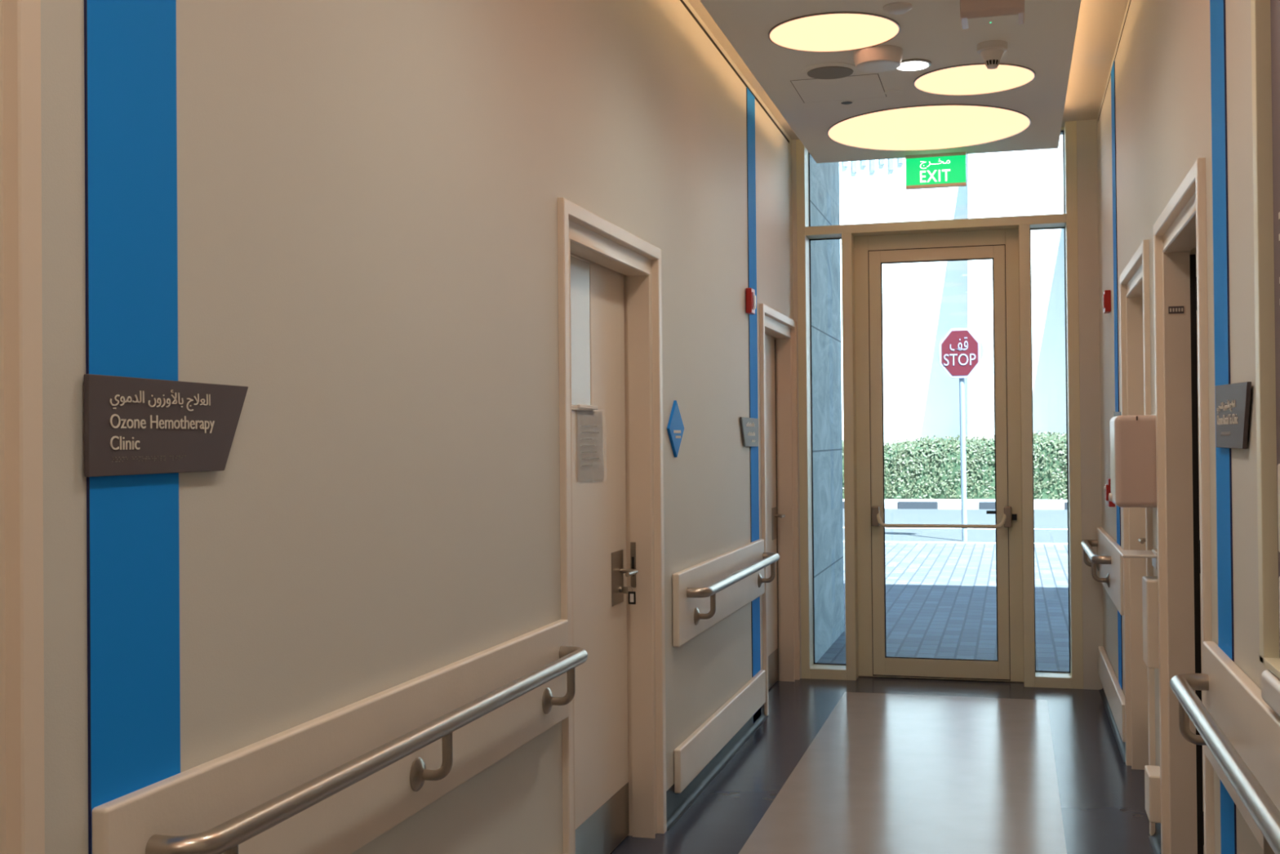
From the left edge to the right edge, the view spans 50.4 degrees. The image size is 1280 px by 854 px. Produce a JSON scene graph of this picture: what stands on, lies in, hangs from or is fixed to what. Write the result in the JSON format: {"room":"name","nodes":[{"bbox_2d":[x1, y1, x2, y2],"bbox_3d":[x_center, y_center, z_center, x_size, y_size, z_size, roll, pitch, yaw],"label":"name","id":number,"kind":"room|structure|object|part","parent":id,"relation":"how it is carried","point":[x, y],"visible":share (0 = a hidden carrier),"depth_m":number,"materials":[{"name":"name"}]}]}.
{"room":"hospital interior","nodes":[
{"label":"hospital interior","id":0,"kind":"room"},
{"bbox_2d":[40,0,793,853],"bbox_3d":[-0.616,-0.148,2.996,0.200,3.285,11.450,-1,-1,15],"label":"wall","id":1,"kind":"structure","parent":0,"point":[368,191],"depth_m":2.97,"materials":[{"name":"paint"}]},
{"bbox_2d":[0,0,44,853],"bbox_3d":[-1.061,0.395,1.312,0.220,2.175,1.150,-1,-1,15],"label":"door","id":2,"kind":"structure","parent":1,"relation":"in","point":[22,803],"depth_m":1.80,"materials":[{"name":"beige paint"}]},
{"bbox_2d":[84,0,180,853],"bbox_3d":[-0.767,-0.135,2.061,0.004,3.243,0.218,-1,-1,15],"label":"wall strip","id":3,"kind":"object","parent":1,"relation":"attached to","point":[131,264],"visible":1,"depth_m":2.05,"materials":[{"name":"blue paint"}]},
{"bbox_2d":[84,373,248,476],"bbox_3d":[-0.734,-0.001,2.144,0.011,0.147,0.421,-1,-1,15],"label":"sign","id":4,"kind":"object","parent":3,"relation":"attached to","point":[133,426],"visible":1,"depth_m":2.09,"materials":[{"name":"grey"}]},
{"bbox_2d":[91,618,568,853],"bbox_3d":[-0.498,0.695,2.955,0.028,0.285,2.095,-1,-1,15],"label":"board","id":5,"kind":"object","parent":1,"relation":"attached to","point":[199,798],"visible":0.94,"depth_m":2.68,"materials":[{"name":"beige wood"}]},
{"bbox_2d":[145,645,587,853],"bbox_3d":[-0.434,0.704,2.958,0.092,0.168,1.956,-1,-1,15],"label":"handrail","id":6,"kind":"object","parent":5,"relation":"attached to","point":[225,837],"visible":1,"depth_m":2.60,"materials":[{"name":"silver metal"}]},
{"bbox_2d":[557,197,666,853],"bbox_3d":[-0.168,0.418,4.569,0.220,2.175,1.150,-1,-1,15],"label":"door","id":7,"kind":"structure","parent":1,"relation":"in","point":[614,731],"depth_m":4.84,"materials":[{"name":"beige paint"}]},
{"bbox_3d":[-0.210,-0.313,4.464,0.005,0.485,0.295,-1,-1,15],"label":"vision panel","id":8,"kind":"part","parent":7,"relation":"part of","materials":[{"name":"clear glass"}]},
{"bbox_3d":[-0.209,-0.313,4.464,0.008,0.515,0.325,-1,-1,15],"label":"vision frame","id":9,"kind":"part","parent":7,"relation":"part of","materials":[{"name":"beige laminate"}]},
{"bbox_2d":[576,404,604,481],"bbox_3d":[-0.163,0.058,4.598,0.017,0.260,0.302,-1,-1,15],"label":"paper notice","id":10,"kind":"object","parent":7,"relation":"attached to","point":[589,423],"visible":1,"depth_m":4.59,"materials":[{"name":"white paper"}]},
{"bbox_3d":[-0.166,1.399,4.562,0.002,0.188,0.938,-1,-1,15],"label":"kick plate","id":11,"kind":"part","parent":7,"relation":"part of","materials":[{"name":"silver metal"}]},
{"bbox_3d":[-0.081,0.543,4.905,0.003,0.190,0.145,-1,-1,15],"label":"lock plate","id":12,"kind":"part","parent":7,"relation":"part of","materials":[{"name":"silver metal"}]},
{"bbox_3d":[-0.052,0.522,4.878,0.068,0.017,0.133,-1,-1,15],"label":"handle","id":13,"kind":"part","parent":7,"relation":"part of","materials":[{"name":"silver metal"}]},
{"bbox_2d":[627,586,635,604],"bbox_3d":[-0.033,0.609,4.924,0.037,0.065,0.006,-1,-1,15],"label":"tag","id":14,"kind":"object","parent":7,"relation":"hanging from","point":[632,594],"visible":1,"depth_m":4.92,"materials":[{"name":"white plastic"}]},
{"bbox_3d":[-0.025,0.508,5.011,0.020,0.167,0.002,-1,-1,15],"label":"strike plate","id":15,"kind":"part","parent":7,"relation":"part of","materials":[{"name":"silver metal"}]},
{"bbox_2d":[666,400,684,457],"bbox_3d":[0.142,0.007,5.348,0.014,0.223,0.244,-1,-1,15],"label":"plate","id":16,"kind":"object","parent":1,"relation":"attached to","point":[675,428],"visible":1,"depth_m":5.33,"materials":[{"name":"blue plastic"}]},
{"bbox_2d":[666,703,768,830],"bbox_3d":[0.379,1.453,6.126,0.028,0.125,2.155,-1,-1,15],"label":"baseboard","id":17,"kind":"structure","parent":1,"relation":"attached to","point":[677,804],"depth_m":5.82,"materials":[{"name":"grey plastic"}]},
{"bbox_2d":[671,538,764,647],"bbox_3d":[0.386,0.718,6.176,0.028,0.285,1.875,-1,-1,15],"label":"board","id":18,"kind":"object","parent":1,"relation":"attached to","point":[737,595],"visible":0.96,"depth_m":5.90,"materials":[{"name":"beige wood"}]},
{"bbox_2d":[686,551,779,625],"bbox_3d":[0.460,0.727,6.215,0.092,0.168,1.741,-1,-1,15],"label":"handrail","id":19,"kind":"object","parent":18,"relation":"attached to","point":[768,558],"visible":1,"depth_m":5.75,"materials":[{"name":"silver metal"}]},
{"bbox_3d":[0.484,0.663,6.209,0.041,0.041,1.600,-1,-1,15],"label":"rail","id":20,"kind":"part","parent":19,"relation":"part of","materials":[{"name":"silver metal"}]},
{"bbox_2d":[673,669,765,793],"bbox_3d":[0.392,1.341,6.170,0.028,0.170,1.875,-1,-1,15],"label":"board","id":21,"kind":"object","parent":1,"relation":"attached to","point":[701,746],"visible":1,"depth_m":5.91,"materials":[{"name":"beige wood"}]},
{"bbox_2d":[680,0,789,143],"bbox_3d":[-0.587,-1.760,2.854,0.028,0.019,11.170,-1,-1,15],"label":"groove","id":22,"kind":"object","parent":1,"relation":"attached to","point":[681,1],"visible":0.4,"depth_m":6.48,"materials":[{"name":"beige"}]},
{"bbox_2d":[746,87,760,723],"bbox_3d":[0.584,-0.100,6.985,0.004,3.243,0.216,-1,-1,15],"label":"wall strip","id":23,"kind":"object","parent":1,"relation":"attached to","point":[750,99],"visible":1,"depth_m":6.97,"materials":[{"name":"blue laminate"}]},
{"bbox_2d":[739,417,758,446],"bbox_3d":[0.550,0.026,6.825,0.010,0.147,0.450,-1,-1,15],"label":"sign","id":24,"kind":"object","parent":23,"relation":"attached to","point":[749,426],"visible":1,"depth_m":6.81,"materials":[{"name":"grey"}]},
{"bbox_2d":[746,288,755,314],"bbox_3d":[0.559,-0.632,6.838,0.038,0.125,0.095,-1,-1,15],"label":"fire alarm strobe","id":25,"kind":"object","parent":23,"relation":"attached to","point":[750,292],"visible":1,"depth_m":6.79,"materials":[{"name":"red plastic"}]},
{"bbox_2d":[751,292,754,309],"bbox_3d":[0.568,-0.632,6.820,0.004,0.085,0.041,-1,-1,15],"label":"grille","id":26,"kind":"object","parent":25,"relation":"attached to","point":[753,293],"depth_m":6.80,"materials":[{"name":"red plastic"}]},
{"bbox_2d":[759,303,799,715],"bbox_3d":[0.707,0.440,7.757,0.220,2.175,1.150,-1,-1,15],"label":"door","id":27,"kind":"structure","parent":1,"relation":"in","point":[778,331],"depth_m":8.19,"materials":[{"name":"beige paint"}]},
{"bbox_3d":[0.709,1.422,7.749,0.002,0.188,0.938,-1,-1,15],"label":"kick plate","id":28,"kind":"part","parent":27,"relation":"part of","materials":[{"name":"silver metal"}]},
{"bbox_3d":[0.800,0.575,8.114,0.003,0.190,0.140,-1,-1,15],"label":"lock plate","id":29,"kind":"part","parent":27,"relation":"part of","materials":[{"name":"silver metal"}]},
{"bbox_3d":[0.825,0.530,8.081,0.063,0.017,0.128,-1,-1,15],"label":"handle","id":30,"kind":"part","parent":27,"relation":"part of","materials":[{"name":"silver metal"}]},
{"bbox_2d":[609,676,1154,853],"bbox_3d":[0.226,1.543,2.649,6.200,0.120,11.650,-1,-1,15],"label":"floor","id":31,"kind":"structure","parent":0,"point":[864,765],"depth_m":5.78,"materials":[{"name":"laminate"}]},
{"bbox_2d":[687,0,1128,163],"bbox_3d":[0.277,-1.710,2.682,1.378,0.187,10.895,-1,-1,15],"label":"ceiling","id":32,"kind":"structure","parent":0,"point":[931,30],"depth_m":5.88,"materials":[{"name":"white paint"}]},
{"bbox_2d":[801,62,858,79],"bbox_3d":[0.848,-1.581,6.063,0.250,0.017,0.250,-1,-1,15],"label":"ceiling speaker","id":33,"kind":"object","parent":32,"relation":"attached to","point":[825,70],"visible":0.98,"depth_m":6.02,"materials":[{"name":"white paint"}]},
{"bbox_2d":[807,66,853,79],"bbox_3d":[0.848,-1.576,6.063,0.204,0.007,0.204,-1,-1,15],"label":"grille","id":34,"kind":"object","parent":33,"relation":"attached to","point":[815,72],"depth_m":6.03,"materials":[{"name":"grey"}]},
{"bbox_2d":[768,11,900,52],"bbox_3d":[0.783,-1.592,5.495,0.528,0.006,0.528,-1,-1,15],"label":"recessed light","id":35,"kind":"object","parent":32,"relation":"in","point":[840,31],"visible":1,"depth_m":5.47,"materials":[{"name":"yellow"}]},
{"bbox_2d":[790,73,886,102],"bbox_3d":[0.938,-1.587,6.386,0.400,0.002,0.430,-1,-1,15],"label":"access hatch","id":36,"kind":"object","parent":32,"relation":"attached to","point":[867,86],"visible":0.98,"depth_m":6.37,"materials":[{"name":"white paint"}]},
{"bbox_2d":[839,100,853,104],"bbox_3d":[1.010,-1.583,6.641,0.072,0.006,0.072,-1,-1,15],"label":"sprinkler","id":37,"kind":"object","parent":32,"relation":"attached to","point":[844,102],"visible":1,"depth_m":6.63,"materials":[{"name":"white paint"}]},
{"bbox_2d":[853,44,902,72],"bbox_3d":[1.012,-1.562,5.779,0.208,0.064,0.208,-1,-1,15],"label":"emergency light","id":38,"kind":"object","parent":32,"relation":"attached to","point":[879,58],"visible":1,"depth_m":5.71,"materials":[{"name":"white plastic"}]},
{"bbox_2d":[883,2,912,14],"bbox_3d":[0.981,-1.589,5.176,0.110,0.022,0.110,-1,-1,15],"label":"sprinkler cover","id":39,"kind":"object","parent":32,"relation":"attached to","point":[894,8],"visible":1,"depth_m":5.15,"materials":[{"name":"white plastic"}]},
{"bbox_2d":[896,58,931,71],"bbox_3d":[1.196,-1.588,5.972,0.164,0.011,0.164,-1,-1,15],"label":"recessed light","id":40,"kind":"object","parent":32,"relation":"in","point":[911,64],"visible":0.8,"depth_m":5.95,"materials":[{"name":"silver metal"}]},
{"bbox_2d":[826,103,1031,151],"bbox_3d":[1.528,-1.582,7.224,1.056,0.006,1.056,-1,-1,15],"label":"recessed light","id":41,"kind":"object","parent":32,"relation":"in","point":[929,126],"visible":1,"depth_m":7.18,"materials":[{"name":"yellow"}]},
{"bbox_2d":[905,151,966,189],"bbox_3d":[1.716,-1.484,7.885,0.343,0.192,0.036,-1,-1,15],"label":"exit sign","id":42,"kind":"object","parent":32,"relation":"hanging from","point":[937,170],"visible":1,"depth_m":7.87,"materials":[{"name":"green plastic"}]},
{"bbox_3d":[1.714,-1.572,7.886,0.342,0.017,0.036,-1,-1,15],"label":"rail","id":43,"kind":"part","parent":42,"relation":"part of","materials":[{"name":"beige paint"}]},
{"bbox_3d":[1.716,-1.397,7.885,0.343,0.017,0.036,-1,-1,15],"label":"rail","id":44,"kind":"part","parent":42,"relation":"part of","materials":[{"name":"beige paint"}]},
{"bbox_2d":[913,62,1035,95],"bbox_3d":[1.532,-1.591,6.238,0.544,0.006,0.544,-1,-1,15],"label":"recessed light","id":45,"kind":"object","parent":32,"relation":"in","point":[970,79],"visible":0.94,"depth_m":6.23,"materials":[{"name":"yellow"}]},
{"bbox_2d":[960,0,1024,29],"bbox_3d":[1.305,-1.551,5.035,0.228,0.106,0.199,-1,-1,15],"label":"wireless access point","id":46,"kind":"object","parent":32,"relation":"attached to","point":[974,14],"visible":1,"depth_m":4.97,"materials":[{"name":"beige plastic"}]},
{"bbox_3d":[1.309,-1.502,5.042,0.181,0.003,0.127,-1,-1,15],"label":"panel","id":47,"kind":"part","parent":46,"relation":"part of","materials":[{"name":"white paint"}]},
{"bbox_2d":[977,40,1007,69],"bbox_3d":[1.472,-1.549,5.684,0.124,0.101,0.124,-1,-1,15],"label":"smoke detector","id":48,"kind":"object","parent":32,"relation":"attached to","point":[992,51],"visible":1,"depth_m":5.65,"materials":[{"name":"white plastic"}]},
{"bbox_2d":[791,119,1103,689],"bbox_3d":[1.823,-0.121,8.159,2.172,3.285,0.200,-1,-1,15],"label":"wall","id":49,"kind":"structure","parent":0,"point":[1086,130],"depth_m":7.85,"materials":[{"name":"paint"}]},
{"bbox_2d":[795,120,1083,688],"bbox_3d":[1.782,-0.121,8.171,1.633,3.285,0.200,-1,-1,15],"label":"door frame","id":50,"kind":"structure","parent":49,"relation":"in","point":[1073,678],"depth_m":8.09,"materials":[{"name":"beige paint"}]},
{"bbox_3d":[1.019,-0.112,8.380,0.050,3.285,0.200,-1,-1,15],"label":"frame","id":51,"kind":"part","parent":50,"relation":"part of","materials":[{"name":"beige paint"}]},
{"bbox_3d":[1.164,1.498,8.329,0.220,0.062,0.200,-1,-1,15],"label":"frame","id":52,"kind":"part","parent":50,"relation":"part of","materials":[{"name":"beige paint"}]},
{"bbox_3d":[1.287,0.179,8.305,0.060,2.697,0.200,-1,-1,15],"label":"frame","id":53,"kind":"part","parent":50,"relation":"part of","materials":[{"name":"beige paint"}]},
{"bbox_3d":[1.766,-1.201,8.183,1.520,0.053,0.200,-1,-1,15],"label":"frame","id":54,"kind":"part","parent":50,"relation":"part of","materials":[{"name":"beige paint"}]},
{"bbox_2d":[853,228,1023,682],"bbox_3d":[1.797,0.178,8.209,0.974,2.705,0.184,-1,-1,15],"label":"door","id":55,"kind":"structure","parent":50,"relation":"attached to","point":[1000,246],"depth_m":8.20,"materials":[{"name":"beige paint"}]},
{"bbox_3d":[1.819,1.523,8.234,0.974,0.014,0.095,-1,-1,15],"label":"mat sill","id":56,"kind":"part","parent":55,"relation":"part of","materials":[{"name":"silver metal"}]},
{"bbox_3d":[2.139,0.514,8.182,0.105,0.020,0.050,-1,-1,15],"label":"handle","id":57,"kind":"part","parent":55,"relation":"part of","materials":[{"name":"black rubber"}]},
{"bbox_3d":[2.285,0.168,8.031,0.062,2.697,0.200,-1,-1,15],"label":"frame","id":58,"kind":"part","parent":50,"relation":"part of","materials":[{"name":"beige paint"}]},
{"bbox_3d":[2.425,1.483,7.983,0.204,0.062,0.200,-1,-1,15],"label":"frame","id":59,"kind":"part","parent":50,"relation":"part of","materials":[{"name":"beige paint"}]},
{"bbox_3d":[2.539,-0.130,7.963,0.063,3.285,0.200,-1,-1,15],"label":"frame","id":60,"kind":"part","parent":50,"relation":"part of","materials":[{"name":"beige paint"}]},
{"bbox_2d":[1097,0,1268,853],"bbox_3d":[1.285,-0.171,2.474,0.200,3.285,11.450,-1,-1,15],"label":"wall","id":61,"kind":"structure","parent":0,"point":[1163,91],"depth_m":3.86,"materials":[{"name":"paint"}]},
{"bbox_2d":[1102,289,1111,313],"bbox_3d":[2.387,-0.640,6.961,0.038,0.110,0.120,-1,-1,15],"label":"fire alarm strobe","id":62,"kind":"object","parent":61,"relation":"attached to","point":[1106,300],"visible":1,"depth_m":6.90,"materials":[{"name":"red plastic"}]},
{"bbox_2d":[1103,478,1115,506],"bbox_3d":[2.358,0.329,6.833,0.049,0.140,0.110,-1,-1,15],"label":"fire alarm call point","id":63,"kind":"object","parent":61,"relation":"attached to","point":[1107,487],"visible":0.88,"depth_m":6.79,"materials":[{"name":"red plastic"}]},
{"bbox_3d":[2.347,0.329,6.836,0.012,0.080,0.094,-1,-1,15],"label":"plate","id":64,"kind":"part","parent":63,"relation":"part of","materials":[{"name":"red plastic"}]},
{"bbox_2d":[1096,526,1124,615],"bbox_3d":[2.396,0.707,6.928,0.030,0.285,1.760,-1,-1,15],"label":"board","id":65,"kind":"object","parent":61,"relation":"attached to","point":[1107,545],"visible":0.81,"depth_m":6.57,"materials":[{"name":"beige wood"}]},
{"bbox_2d":[1080,539,1111,587],"bbox_3d":[2.405,0.719,7.190,0.092,0.168,1.131,-1,-1,15],"label":"handrail","id":66,"kind":"object","parent":65,"relation":"attached to","point":[1087,544],"visible":1,"depth_m":6.79,"materials":[{"name":"silver metal"}]},
{"bbox_3d":[2.379,0.655,7.198,0.041,0.041,0.990,-1,-1,15],"label":"rail","id":67,"kind":"part","parent":66,"relation":"part of","materials":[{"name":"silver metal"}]},
{"bbox_2d":[1097,645,1124,742],"bbox_3d":[2.402,1.329,6.922,0.030,0.170,1.760,-1,-1,15],"label":"board","id":68,"kind":"object","parent":61,"relation":"attached to","point":[1114,694],"visible":1,"depth_m":6.71,"materials":[{"name":"beige wood"}]},
{"bbox_2d":[1098,688,1125,763],"bbox_3d":[2.411,1.442,6.940,0.028,0.125,1.820,-1,-1,15],"label":"baseboard","id":69,"kind":"structure","parent":61,"relation":"attached to","point":[1122,745],"depth_m":6.79,"materials":[{"name":"grey plastic"}]},
{"bbox_2d":[1097,0,1131,121],"bbox_3d":[1.153,-1.780,2.377,0.028,0.019,11.170,-1,-1,15],"label":"groove","id":70,"kind":"object","parent":61,"relation":"attached to","point":[1131,0],"visible":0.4,"depth_m":6.35,"materials":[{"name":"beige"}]},
{"bbox_2d":[1111,60,1122,689],"bbox_3d":[2.298,-0.120,6.551,0.004,3.243,0.212,-1,-1,15],"label":"wall strip","id":71,"kind":"object","parent":61,"relation":"attached to","point":[1113,71],"visible":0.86,"depth_m":6.52,"materials":[{"name":"blue laminate"}]},
{"bbox_2d":[1113,411,1120,417],"bbox_3d":[2.248,-0.002,6.394,0.010,0.146,0.439,-1,-1,15],"label":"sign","id":72,"kind":"object","parent":71,"relation":"attached to","point":[1115,413],"visible":0.1,"depth_m":6.40,"materials":[{"name":"grey"}]},
{"bbox_2d":[1108,413,1156,507],"bbox_3d":[1.737,0.118,4.788,0.159,0.324,0.279,-1,-1,15],"label":"dispenser","id":73,"kind":"object","parent":61,"relation":"attached to","point":[1133,478],"visible":0.8,"depth_m":4.66,"materials":[{"name":"beige plastic"}]},
{"bbox_2d":[1119,240,1155,835],"bbox_3d":[2.109,0.406,5.490,0.220,2.175,1.150,-1,-1,15],"label":"door","id":74,"kind":"structure","parent":61,"relation":"in","point":[1134,280],"depth_m":5.95,"materials":[{"name":"beige paint"}]},
{"bbox_3d":[2.166,0.486,5.805,0.068,0.017,0.128,-1,-1,15],"label":"handle","id":75,"kind":"part","parent":74,"relation":"part of","materials":[{"name":"silver metal"}]},
{"bbox_2d":[1117,548,1157,569],"bbox_3d":[1.750,0.460,4.764,0.129,0.060,0.220,-1,-1,15],"label":"drip tray","id":76,"kind":"object","parent":61,"relation":"attached to","point":[1153,553],"visible":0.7,"depth_m":4.70,"materials":[{"name":"white plastic"}]},
{"bbox_2d":[1142,575,1158,668],"bbox_3d":[1.776,0.674,4.711,0.052,0.300,0.165,-1,-1,15],"label":"board","id":77,"kind":"object","parent":61,"relation":"attached to","point":[1149,584],"visible":0.71,"depth_m":4.63,"materials":[{"name":"beige wood"}]},
{"bbox_2d":[1144,764,1160,822],"bbox_3d":[1.782,1.269,4.705,0.052,0.160,0.165,-1,-1,15],"label":"board","id":78,"kind":"object","parent":61,"relation":"attached to","point":[1152,773],"visible":0.69,"depth_m":4.63,"materials":[{"name":"beige wood"}]},
{"bbox_2d":[1148,822,1160,853],"bbox_3d":[1.818,1.427,4.777,0.028,0.125,0.365,-1,-1,15],"label":"baseboard","id":79,"kind":"structure","parent":61,"relation":"attached to","point":[1155,839],"depth_m":4.83,"materials":[{"name":"grey plastic"}]},
{"bbox_2d":[1153,157,1214,853],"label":"door","id":80,"kind":"structure","parent":61,"relation":"in","point":[1180,232],"depth_m":4.49,"materials":[{"name":"beige paint"}]},
{"bbox_3d":[1.774,-0.387,4.498,0.048,0.024,0.002,-1,-1,15],"label":"maker plate","id":81,"kind":"part","parent":80,"relation":"part of","materials":[{"name":"grey"}]},
{"bbox_2d":[1209,0,1236,853],"bbox_3d":[1.395,-0.143,3.257,0.004,3.243,0.222,-1,-1,15],"label":"wall strip","id":82,"kind":"object","parent":61,"relation":"attached to","point":[1217,7],"visible":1,"depth_m":3.24,"materials":[{"name":"blue paint"}]},
{"bbox_2d":[1215,381,1251,448],"bbox_3d":[1.335,-0.027,3.065,0.011,0.150,0.463,-1,-1,15],"label":"sign","id":83,"kind":"object","parent":82,"relation":"attached to","point":[1232,400],"visible":1,"depth_m":3.03,"materials":[{"name":"grey"}]},
{"bbox_2d":[1202,640,1279,849],"bbox_3d":[1.028,0.672,1.940,0.030,0.285,3.095,-1,-1,15],"label":"board","id":84,"kind":"object","parent":61,"relation":"attached to","point":[1235,702],"visible":0.79,"depth_m":2.84,"materials":[{"name":"beige wood"}]},
{"bbox_2d":[1169,672,1279,853],"bbox_3d":[1.009,0.683,2.103,0.092,0.168,2.641,-1,-1,15],"label":"handrail","id":85,"kind":"object","parent":84,"relation":"attached to","point":[1259,804],"visible":1,"depth_m":2.53,"materials":[{"name":"silver metal"}]},
{"bbox_2d":[1250,0,1279,679],"bbox_3d":[1.059,-0.540,2.103,0.032,1.980,1.110,-1,-1,15],"label":"window frame","id":86,"kind":"structure","parent":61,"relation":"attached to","point":[1264,14],"depth_m":2.59,"materials":[{"name":"beige paint"}]},
{"bbox_2d":[1277,463,1279,551],"bbox_3d":[1.153,0.150,2.392,0.008,0.165,0.285,-1,-1,15],"label":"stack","id":87,"kind":"object","parent":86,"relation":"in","point":[1278,464],"visible":1,"depth_m":2.52,"materials":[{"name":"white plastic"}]},
{"bbox_2d":[1279,576,1279,631],"bbox_3d":[1.154,0.355,2.390,0.008,0.160,0.285,-1,-1,15],"label":"stack","id":88,"kind":"object","parent":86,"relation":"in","point":[1279,576],"visible":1,"depth_m":2.52,"materials":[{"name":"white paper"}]},
{"bbox_2d":[1261,669,1279,716],"bbox_3d":[1.076,0.491,2.138,0.040,0.075,0.900,-1,-1,15],"label":"counter ledge","id":89,"kind":"object","parent":61,"relation":"attached to","point":[1270,683],"visible":0.85,"depth_m":2.47,"materials":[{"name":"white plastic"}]},
{"label":"outside","id":90,"kind":"structure","parent":0,"visible":0},
{"bbox_2d":[842,498,1066,502],"bbox_3d":[9.778,1.799,35.569,80.000,0.425,16.200,-1,-1,15],"label":"pavement","id":91,"kind":"structure","parent":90,"point":[886,500],"depth_m":28.71,"materials":[{"name":"concrete"}]},
{"bbox_2d":[884,501,897,508],"bbox_3d":[4.941,1.672,28.394,0.862,0.230,0.200,-1,-1,15],"label":"kerb stone","id":92,"kind":"object","parent":91,"relation":"on","point":[888,504],"visible":0.24,"depth_m":28.22,"materials":[{"name":"white paint"}]},
{"bbox_2d":[897,501,937,508],"bbox_3d":[5.751,1.662,28.172,0.802,0.230,0.200,-1,-1,15],"label":"kerb stone","id":93,"kind":"object","parent":91,"relation":"on","point":[901,504],"visible":0.56,"depth_m":28.09,"materials":[{"name":"grey paint"}]},
{"bbox_2d":[839,134,1066,445],"bbox_3d":[10.517,-6.817,38.635,52.000,16.900,6.014,-1,-1,15],"label":"building","id":94,"kind":"structure","parent":91,"relation":"on","point":[922,301],"depth_m":40.95,"materials":[{"name":"white"}]},
{"bbox_2d":[842,431,1066,499],"bbox_3d":[8.197,0.836,29.859,18.067,1.501,2.082,-1,-1,15],"label":"hedge","id":95,"kind":"object","parent":91,"relation":"on","point":[927,468],"visible":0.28,"depth_m":29.29,"materials":[{"name":"green plant"}]},
{"bbox_2d":[937,501,978,509],"bbox_3d":[6.542,1.653,27.955,0.822,0.230,0.200,-1,-1,15],"label":"kerb stone","id":96,"kind":"object","parent":91,"relation":"on","point":[940,504],"visible":0.56,"depth_m":27.88,"materials":[{"name":"white paint"}]},
{"bbox_2d":[978,501,995,509],"bbox_3d":[7.332,1.644,27.738,0.802,0.230,0.200,-1,-1,15],"label":"kerb stone","id":97,"kind":"object","parent":91,"relation":"on","point":[982,504],"visible":0.24,"depth_m":27.71,"materials":[{"name":"grey paint"}]},
{"bbox_2d":[1034,502,1064,509],"bbox_3d":[8.137,1.634,27.517,0.852,0.230,0.200,-1,-1,15],"label":"kerb stone","id":98,"kind":"object","parent":91,"relation":"on","point":[1037,505],"visible":0.31,"depth_m":27.39,"materials":[{"name":"white paint"}]},
{"bbox_2d":[1064,502,1067,509],"bbox_3d":[8.947,1.625,27.295,0.812,0.230,0.200,-1,-1,15],"label":"kerb stone","id":99,"kind":"object","parent":91,"relation":"on","point":[1065,503],"visible":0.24,"depth_m":27.30,"materials":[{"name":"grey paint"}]},
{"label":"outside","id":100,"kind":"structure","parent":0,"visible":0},
{"bbox_2d":[816,542,1069,671],"bbox_3d":[3.712,1.711,13.461,60.000,0.288,11.050,-1,-1,15],"label":"paving","id":101,"kind":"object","parent":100,"point":[941,597],"depth_m":12.03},
{"bbox_2d":[809,154,844,662],"bbox_3d":[1.175,-1.204,9.480,0.198,5.512,1.990,-1,-1,15],"label":"wall","id":102,"kind":"structure","parent":101,"relation":"on","point":[828,597],"depth_m":9.56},
{"bbox_2d":[843,540,1067,544],"bbox_3d":[5.161,1.694,18.741,60.000,0.196,0.140,-1,-1,15],"label":"kerb","id":103,"kind":"object","parent":101,"relation":"on","point":[843,540],"depth_m":18.89,"materials":[{"name":"concrete"}]},
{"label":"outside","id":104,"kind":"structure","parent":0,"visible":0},
{"bbox_2d":[842,508,1067,542],"bbox_3d":[6.381,1.781,23.186,80.000,0.286,9.120,-1,-1,15],"label":"road","id":105,"kind":"structure","parent":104,"point":[1043,518],"depth_m":23.08,"materials":[{"name":"grey asphalt"}]},
{"bbox_2d":[843,526,1067,529],"bbox_3d":[5.976,1.625,21.717,80.000,0.004,0.170,-1,-1,15],"label":"road marking","id":106,"kind":"object","parent":105,"relation":"on","point":[843,526],"depth_m":21.79,"materials":[{"name":"white paint"}]},
{"bbox_2d":[938,327,983,541],"bbox_3d":[4.566,0.111,19.265,0.608,3.023,0.127,-1,-1,15],"label":"stop sign","id":107,"kind":"object","parent":105,"relation":"on","point":[961,352],"visible":1,"depth_m":19.23,"materials":[{"name":"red metal"}]}
]}

